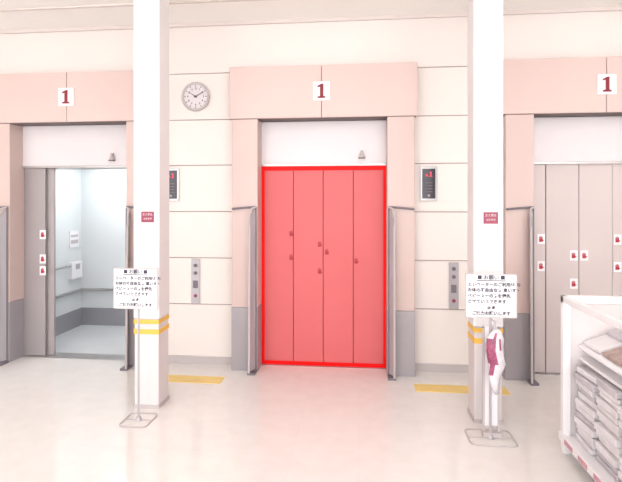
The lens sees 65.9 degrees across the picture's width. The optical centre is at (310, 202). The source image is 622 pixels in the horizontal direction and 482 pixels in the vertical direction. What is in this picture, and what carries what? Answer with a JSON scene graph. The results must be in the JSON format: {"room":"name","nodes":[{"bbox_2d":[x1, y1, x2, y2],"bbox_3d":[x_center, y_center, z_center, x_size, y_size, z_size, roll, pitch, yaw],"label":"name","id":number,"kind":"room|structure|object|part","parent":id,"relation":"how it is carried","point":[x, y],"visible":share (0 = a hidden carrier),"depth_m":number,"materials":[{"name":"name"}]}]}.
{"room":"elevator lobby","nodes":[
{"label":"elevator lobby","id":0,"kind":"room"},
{"bbox_2d":[0,352,594,481],"bbox_3d":[-0.241,1.750,0.100,13.500,0.100,10.150,0,0,6],"label":"floor","id":1,"kind":"structure","parent":0,"point":[60,418],"depth_m":3.62,"materials":[{"name":"tile"}]},
{"bbox_2d":[0,206,8,365],"bbox_3d":[-3.358,0.865,5.071,0.266,1.671,0.127,0,0,6],"label":"guard rail","id":2,"kind":"object","parent":1,"relation":"on","point":[4,216],"visible":1,"depth_m":5.09,"materials":[{"name":"grey metal"}]},
{"bbox_3d":[-3.276,0.870,5.064,0.027,1.600,0.115,0,0,30],"label":"plate","id":3,"kind":"part","parent":2,"relation":"part of","materials":[{"name":"grey metal"}]},
{"bbox_2d":[56,168,125,354],"bbox_3d":[-2.482,0.530,6.032,1.640,2.460,1.270,0,0,6],"label":"elevator car","id":4,"kind":"object","parent":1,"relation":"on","point":[90,203],"visible":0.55,"depth_m":6.65,"materials":[{"name":"white metal"}]},
{"bbox_3d":[-3.249,0.840,5.983,0.064,0.027,0.780,0,0,6],"label":"handrail","id":5,"kind":"part","parent":4,"relation":"part of","materials":[{"name":"metal"}]},
{"bbox_3d":[-2.480,1.202,6.052,1.580,0.035,1.170,0,0,6],"label":"bumper rail","id":6,"kind":"part","parent":4,"relation":"part of","materials":[{"name":"metal"}]},
{"bbox_3d":[-2.483,1.580,6.027,1.580,0.240,1.220,0,0,6],"label":"kick plate","id":7,"kind":"part","parent":4,"relation":"part of","materials":[{"name":"grey metal"}]},
{"bbox_2d":[120,206,133,370],"bbox_3d":[-1.800,0.865,4.915,0.266,1.671,0.127,0,0,6],"label":"guard rail","id":8,"kind":"object","parent":1,"relation":"on","point":[126,366],"visible":0.68,"depth_m":4.89,"materials":[{"name":"grey metal"}]},
{"bbox_3d":[-1.881,0.870,4.925,0.027,1.600,0.115,0,0,-19],"label":"plate","id":9,"kind":"part","parent":8,"relation":"part of","materials":[{"name":"grey metal"}]},
{"bbox_2d":[113,268,159,427],"bbox_3d":[-1.352,1.104,3.753,0.383,1.189,0.250,0,0,6],"label":"stand","id":10,"kind":"object","parent":1,"relation":"on","point":[133,288],"visible":1,"depth_m":3.74,"materials":[{"name":"grey"}]},
{"bbox_2d":[133,395,169,408],"bbox_3d":[-1.351,1.685,4.077,0.220,0.030,0.220,0,0,6],"label":"ring","id":11,"kind":"object","parent":1,"relation":"on","point":[165,400],"visible":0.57,"depth_m":3.97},
{"bbox_2d":[135,314,167,404],"bbox_3d":[-1.351,1.330,4.077,0.208,0.740,0.208,0,0,6],"label":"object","id":12,"kind":"object","parent":11,"relation":"on","point":[153,347],"visible":0.86,"depth_m":3.98,"materials":[{"name":"white paint"}]},
{"bbox_2d":[134,0,168,318],"bbox_3d":[-1.351,-0.470,4.077,0.224,2.860,0.224,0,0,6],"label":"shaft","id":13,"kind":"object","parent":12,"relation":"on","point":[151,17],"visible":0.98,"depth_m":3.97,"materials":[{"name":"white paint"}]},
{"bbox_2d":[141,211,154,222],"bbox_3d":[-1.348,0.115,3.961,0.120,0.100,0.006,0,0,6],"label":"sticker","id":14,"kind":"object","parent":13,"relation":"attached to","point":[144,214],"visible":1,"depth_m":3.96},
{"bbox_2d":[134,314,168,334],"bbox_3d":[-1.351,1.025,4.077,0.216,0.120,0.216,0,0,6],"label":"bands","id":15,"kind":"object","parent":12,"relation":"attached to","point":[142,321],"visible":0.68,"depth_m":3.97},
{"bbox_2d":[168,375,224,383],"bbox_3d":[-1.245,1.697,4.637,0.800,0.006,0.180,0,0,6],"label":"paving strip","id":16,"kind":"object","parent":1,"relation":"on","point":[171,378],"visible":0.67,"depth_m":4.61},
{"bbox_2d":[232,206,256,375],"bbox_3d":[-0.680,0.865,4.803,0.266,1.671,0.127,0,0,6],"label":"guard rail","id":17,"kind":"object","parent":1,"relation":"on","point":[252,249],"visible":1,"depth_m":4.81,"materials":[{"name":"grey metal"}]},
{"bbox_3d":[-0.599,0.870,4.797,0.027,1.600,0.115,0,0,30],"label":"plate","id":18,"kind":"part","parent":17,"relation":"part of","materials":[{"name":"grey metal"}]},
{"bbox_2d":[229,62,416,376],"bbox_3d":[0.122,0.162,4.962,1.880,3.077,0.360,0,0,6],"label":"surround","id":19,"kind":"object","parent":1,"relation":"on","point":[384,94],"depth_m":4.85,"materials":[{"name":"pink laminate"}]},
{"bbox_2d":[265,171,292,360],"bbox_3d":[-0.339,0.654,5.082,0.308,2.079,0.034,0,0,6],"label":"panel","id":20,"kind":"object","parent":19,"relation":"attached to","point":[278,184],"visible":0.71,"depth_m":5.07,"materials":[{"name":"red metal"}]},
{"bbox_2d":[294,170,322,361],"bbox_3d":[-0.027,0.654,5.048,0.308,2.079,0.040,0,0,6],"label":"panel","id":21,"kind":"object","parent":19,"relation":"attached to","point":[308,184],"visible":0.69,"depth_m":5.03,"materials":[{"name":"red metal"}]},
{"bbox_2d":[289,231,358,273],"bbox_3d":[0.134,0.515,5.008,0.724,0.446,0.004,0,0,6],"label":"stickers","id":22,"kind":"object","parent":21,"relation":"attached to","point":[356,261],"visible":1,"depth_m":5.01},
{"bbox_2d":[313,81,329,100],"bbox_3d":[0.104,-1.115,4.775,0.170,0.190,0.016,0,0,6],"label":"number sign","id":23,"kind":"object","parent":19,"relation":"attached to","point":[321,89],"visible":1,"depth_m":4.77,"materials":[{"name":"white plastic"}]},
{"bbox_3d":[0.132,0.647,5.057,1.420,2.094,0.030,0,0,6],"label":"backing","id":24,"kind":"part","parent":19,"relation":"part of","materials":[{"name":"red metal"}]},
{"bbox_3d":[0.131,1.698,5.052,1.300,0.004,0.180,0,0,6],"label":"door sill","id":25,"kind":"part","parent":19,"relation":"part of","materials":[{"name":"metal"}]},
{"bbox_2d":[323,170,352,362],"bbox_3d":[0.286,0.654,5.016,0.308,2.079,0.040,0,0,6],"label":"panel","id":26,"kind":"object","parent":19,"relation":"attached to","point":[337,184],"visible":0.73,"depth_m":5.00,"materials":[{"name":"red metal"}]},
{"bbox_2d":[358,150,364,158],"bbox_3d":[0.521,-0.499,4.928,0.072,0.082,0.072,0,0,6],"label":"lamp","id":27,"kind":"object","parent":19,"relation":"attached to","point":[361,153],"depth_m":4.92,"materials":[{"name":"beige plastic"}]},
{"bbox_2d":[354,170,382,363],"bbox_3d":[0.598,0.654,4.988,0.308,2.079,0.034,0,0,6],"label":"panel","id":28,"kind":"object","parent":19,"relation":"attached to","point":[368,184],"visible":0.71,"depth_m":4.97,"materials":[{"name":"red metal"}]},
{"bbox_2d":[387,206,414,380],"bbox_3d":[0.878,0.865,4.647,0.266,1.671,0.127,0,0,6],"label":"guard rail","id":29,"kind":"object","parent":1,"relation":"on","point":[391,374],"visible":1,"depth_m":4.67,"materials":[{"name":"grey metal"}]},
{"bbox_3d":[0.796,0.870,4.657,0.027,1.600,0.115,0,0,-19],"label":"plate","id":30,"kind":"part","parent":29,"relation":"part of","materials":[{"name":"grey metal"}]},
{"bbox_2d":[414,384,510,394],"bbox_3d":[1.367,1.697,4.376,0.830,0.006,0.180,0,0,6],"label":"paving strip","id":31,"kind":"object","parent":1,"relation":"on","point":[418,387],"visible":0.6,"depth_m":4.38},
{"bbox_2d":[467,407,502,423],"bbox_3d":[1.377,1.685,3.804,0.220,0.030,0.220,0,0,6],"label":"ring","id":32,"kind":"object","parent":1,"relation":"on","point":[468,410],"visible":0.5,"depth_m":3.70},
{"bbox_2d":[469,323,501,419],"bbox_3d":[1.377,1.330,3.804,0.208,0.740,0.208,0,0,6],"label":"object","id":33,"kind":"object","parent":32,"relation":"on","point":[475,350],"visible":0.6,"depth_m":3.71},
{"bbox_2d":[467,0,502,327],"bbox_3d":[1.377,-0.470,3.804,0.224,2.860,0.224,0,0,6],"label":"shaft","id":34,"kind":"object","parent":33,"relation":"on","point":[484,17],"visible":0.93,"depth_m":3.70,"materials":[{"name":"white paint"}]},
{"bbox_2d":[483,211,498,224],"bbox_3d":[1.381,0.115,3.688,0.120,0.100,0.006,0,0,6],"label":"sticker","id":35,"kind":"object","parent":34,"relation":"attached to","point":[489,216],"visible":1,"depth_m":3.69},
{"bbox_2d":[468,321,502,343],"bbox_3d":[1.377,1.025,3.804,0.216,0.120,0.216,0,0,6],"label":"bands","id":36,"kind":"object","parent":33,"relation":"attached to","point":[476,330],"visible":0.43,"depth_m":3.71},
{"bbox_2d":[464,273,519,446],"bbox_3d":[1.308,1.104,3.467,0.383,1.189,0.250,0,0,6],"label":"stand","id":37,"kind":"object","parent":1,"relation":"on","point":[490,296],"visible":1,"depth_m":3.45,"materials":[{"name":"grey"}]},
{"bbox_2d":[506,206,538,385],"bbox_3d":[1.995,0.865,4.535,0.266,1.671,0.127,0,0,6],"label":"guard rail","id":38,"kind":"object","parent":1,"relation":"on","point":[532,381],"visible":1,"depth_m":4.50,"materials":[{"name":"grey metal"}]},
{"bbox_3d":[2.077,0.870,4.529,0.027,1.600,0.115,0,0,30],"label":"plate","id":39,"kind":"part","parent":38,"relation":"part of","materials":[{"name":"grey metal"}]},
{"bbox_2d":[502,56,621,380],"bbox_3d":[2.798,0.162,4.695,1.880,3.077,0.360,0,0,6],"label":"surround","id":40,"kind":"object","parent":1,"relation":"on","point":[556,89],"visible":0.71,"depth_m":4.60,"materials":[{"name":"pink laminate"}]},
{"bbox_2d":[534,164,544,371],"bbox_3d":[2.190,0.654,4.829,0.308,2.079,0.034,0,0,6],"label":"panel","id":41,"kind":"object","parent":40,"relation":"attached to","point":[539,170],"visible":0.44,"depth_m":4.80,"materials":[{"name":"beige metal"}]},
{"bbox_3d":[2.807,1.698,4.784,1.300,0.004,0.180,0,0,6],"label":"door sill","id":42,"kind":"part","parent":40,"relation":"part of","materials":[{"name":"metal"}]},
{"bbox_2d":[545,164,578,372],"bbox_3d":[2.502,0.654,4.795,0.308,2.079,0.040,0,0,6],"label":"panel","id":43,"kind":"object","parent":40,"relation":"attached to","point":[561,180],"visible":0.77,"depth_m":4.78,"materials":[{"name":"beige metal"}]},
{"bbox_2d":[537,234,620,288],"bbox_3d":[2.656,0.580,4.757,0.792,0.540,0.005,0,0,6],"label":"stickers","id":44,"kind":"object","parent":43,"relation":"attached to","point":[540,237],"visible":1,"depth_m":4.76},
{"bbox_2d":[579,164,611,295],"bbox_3d":[2.815,0.654,4.763,0.308,2.079,0.040,0,0,6],"label":"panel","id":45,"kind":"object","parent":40,"relation":"attached to","point":[595,180],"visible":0.56,"depth_m":4.74,"materials":[{"name":"beige metal"}]},
{"bbox_2d":[597,74,616,94],"bbox_3d":[2.779,-1.115,4.508,0.170,0.190,0.016,0,0,6],"label":"number sign","id":46,"kind":"object","parent":40,"relation":"attached to","point":[606,83],"visible":1,"depth_m":4.50,"materials":[{"name":"white plastic"}]},
{"bbox_2d":[612,164,621,295],"bbox_3d":[3.128,0.654,4.735,0.308,2.079,0.034,0,0,6],"label":"panel","id":47,"kind":"object","parent":40,"relation":"attached to","point":[616,168],"visible":0.55,"depth_m":4.73,"materials":[{"name":"beige metal"}]},
{"bbox_2d":[559,295,621,481],"bbox_3d":[1.965,1.165,2.517,0.691,1.070,1.500,0,0,6],"label":"cart","id":48,"kind":"object","parent":1,"relation":"on","point":[591,326],"visible":1,"depth_m":3.08,"materials":[{"name":"white metal"}]},
{"bbox_3d":[2.044,1.130,3.233,0.575,0.900,0.010,0,0,6],"label":"panel","id":49,"kind":"part","parent":48,"relation":"part of","materials":[{"name":"white plastic"}]},
{"bbox_2d":[578,344,621,375],"bbox_3d":[1.996,0.862,2.504,0.525,0.232,1.440,0,0,6],"label":"tray","id":50,"kind":"object","parent":48,"relation":"on","point":[610,355],"depth_m":2.97,"materials":[{"name":"white plastic"}]},
{"bbox_2d":[584,328,621,365],"bbox_3d":[2.006,0.828,2.502,0.513,0.246,1.400,0,0,6],"label":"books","id":51,"kind":"object","parent":48,"relation":"on","point":[607,348],"depth_m":3.04,"materials":[{"name":"white paper"}]},
{"bbox_2d":[0,11,621,364],"bbox_3d":[0.251,-0.100,5.025,13.500,3.600,0.170,0,0,6],"label":"wall","id":52,"kind":"structure","parent":0,"point":[200,142],"depth_m":4.97,"materials":[{"name":"beige paint"}]},
{"bbox_2d":[24,168,55,355],"bbox_3d":[-3.028,0.655,5.363,0.328,2.079,0.070,0,0,6],"label":"elevator door","id":53,"kind":"structure","parent":52,"relation":"in","point":[39,183],"depth_m":5.34,"materials":[{"name":"beige metal"}]},
{"bbox_2d":[40,230,45,274],"bbox_3d":[-2.973,0.550,5.320,0.072,0.500,0.005,0,0,6],"label":"stickers","id":54,"kind":"object","parent":53,"relation":"attached to","point":[42,232],"visible":1,"depth_m":5.32},
{"bbox_2d":[0,70,134,366],"bbox_3d":[-2.555,0.161,5.230,1.880,3.077,0.360,0,0,6],"label":"surround","id":55,"kind":"object","parent":52,"relation":"attached to","point":[28,101],"depth_m":5.13,"materials":[{"name":"beige paint"}]},
{"bbox_2d":[58,88,73,105],"bbox_3d":[-2.574,-1.115,5.043,0.170,0.190,0.016,0,0,6],"label":"number sign","id":56,"kind":"object","parent":55,"relation":"attached to","point":[65,95],"visible":1,"depth_m":5.04,"materials":[{"name":"white plastic"}]},
{"bbox_2d":[169,168,178,200],"bbox_3d":[-1.484,-0.195,5.104,0.170,0.350,0.018,0,0,6],"label":"bezel","id":57,"kind":"object","parent":52,"relation":"attached to","point":[177,169],"visible":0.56,"depth_m":5.09,"materials":[{"name":"metal"}]},
{"bbox_2d":[169,170,176,198],"bbox_3d":[-1.486,-0.195,5.094,0.130,0.300,0.006,0,0,6],"label":"screen","id":58,"kind":"object","parent":57,"relation":"attached to","point":[172,181],"visible":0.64,"depth_m":5.09,"materials":[{"name":"black glass"}]},
{"bbox_2d":[191,259,199,303],"bbox_3d":[-1.220,0.830,5.074,0.094,0.470,0.024,0,0,6],"label":"panel","id":59,"kind":"object","parent":52,"relation":"attached to","point":[195,263],"visible":1,"depth_m":5.07,"materials":[{"name":"grey metal"}]},
{"bbox_2d":[182,82,209,110],"bbox_3d":[-1.217,-1.123,5.068,0.310,0.310,0.035,0,0,6],"label":"wall clock","id":60,"kind":"object","parent":52,"relation":"attached to","point":[195,96],"visible":1,"depth_m":5.06,"materials":[{"name":"grey plastic"}]},
{"bbox_2d":[0,6,621,33],"bbox_3d":[0.241,-1.883,4.925,13.500,0.035,0.030,0,0,6],"label":"trim","id":61,"kind":"structure","parent":52,"relation":"attached to","point":[615,8],"depth_m":4.93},
{"bbox_2d":[168,355,468,372],"bbox_3d":[0.242,1.660,4.934,13.500,0.080,0.012,0,0,6],"label":"baseboard","id":62,"kind":"structure","parent":52,"relation":"attached to","point":[422,367],"depth_m":5.04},
{"bbox_2d":[262,166,385,367],"bbox_3d":[0.128,0.655,5.016,1.300,2.081,0.032,0,0,6],"label":"trim","id":63,"kind":"structure","parent":52,"relation":"attached to","point":[264,168],"depth_m":5.00,"materials":[{"name":"red metal"}]},
{"bbox_2d":[420,166,436,200],"bbox_3d":[1.185,-0.195,4.837,0.170,0.350,0.018,0,0,6],"label":"bezel","id":64,"kind":"object","parent":52,"relation":"attached to","point":[421,167],"visible":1,"depth_m":4.83,"materials":[{"name":"metal"}]},
{"bbox_2d":[422,169,434,198],"bbox_3d":[1.184,-0.195,4.825,0.130,0.300,0.010,0,0,6],"label":"screen","id":65,"kind":"object","parent":64,"relation":"attached to","point":[425,179],"depth_m":4.82,"materials":[{"name":"black glass"}]},
{"bbox_3d":[1.184,-0.189,4.823,0.070,0.252,0.005,0,0,6],"label":"display","id":66,"kind":"part","parent":65,"relation":"part of","materials":[{"name":"black glass"}]},
{"bbox_2d":[449,262,458,308],"bbox_3d":[1.431,0.830,4.809,0.094,0.470,0.024,0,0,6],"label":"panel","id":67,"kind":"object","parent":52,"relation":"attached to","point":[453,266],"visible":1,"depth_m":4.81,"materials":[{"name":"grey metal"}]},
{"bbox_2d":[0,0,621,29],"bbox_3d":[-0.234,-1.960,0.174,13.500,0.120,10.300,0,0,6],"label":"ceiling","id":68,"kind":"structure","parent":0,"point":[267,9],"depth_m":4.74,"materials":[{"name":"white paint"}]},
{"bbox_2d":[0,0,264,11],"bbox_3d":[0.189,-1.894,4.398,13.500,0.012,0.030,0,0,6],"label":"trim","id":69,"kind":"structure","parent":68,"relation":"attached to","point":[203,1],"depth_m":4.61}
]}

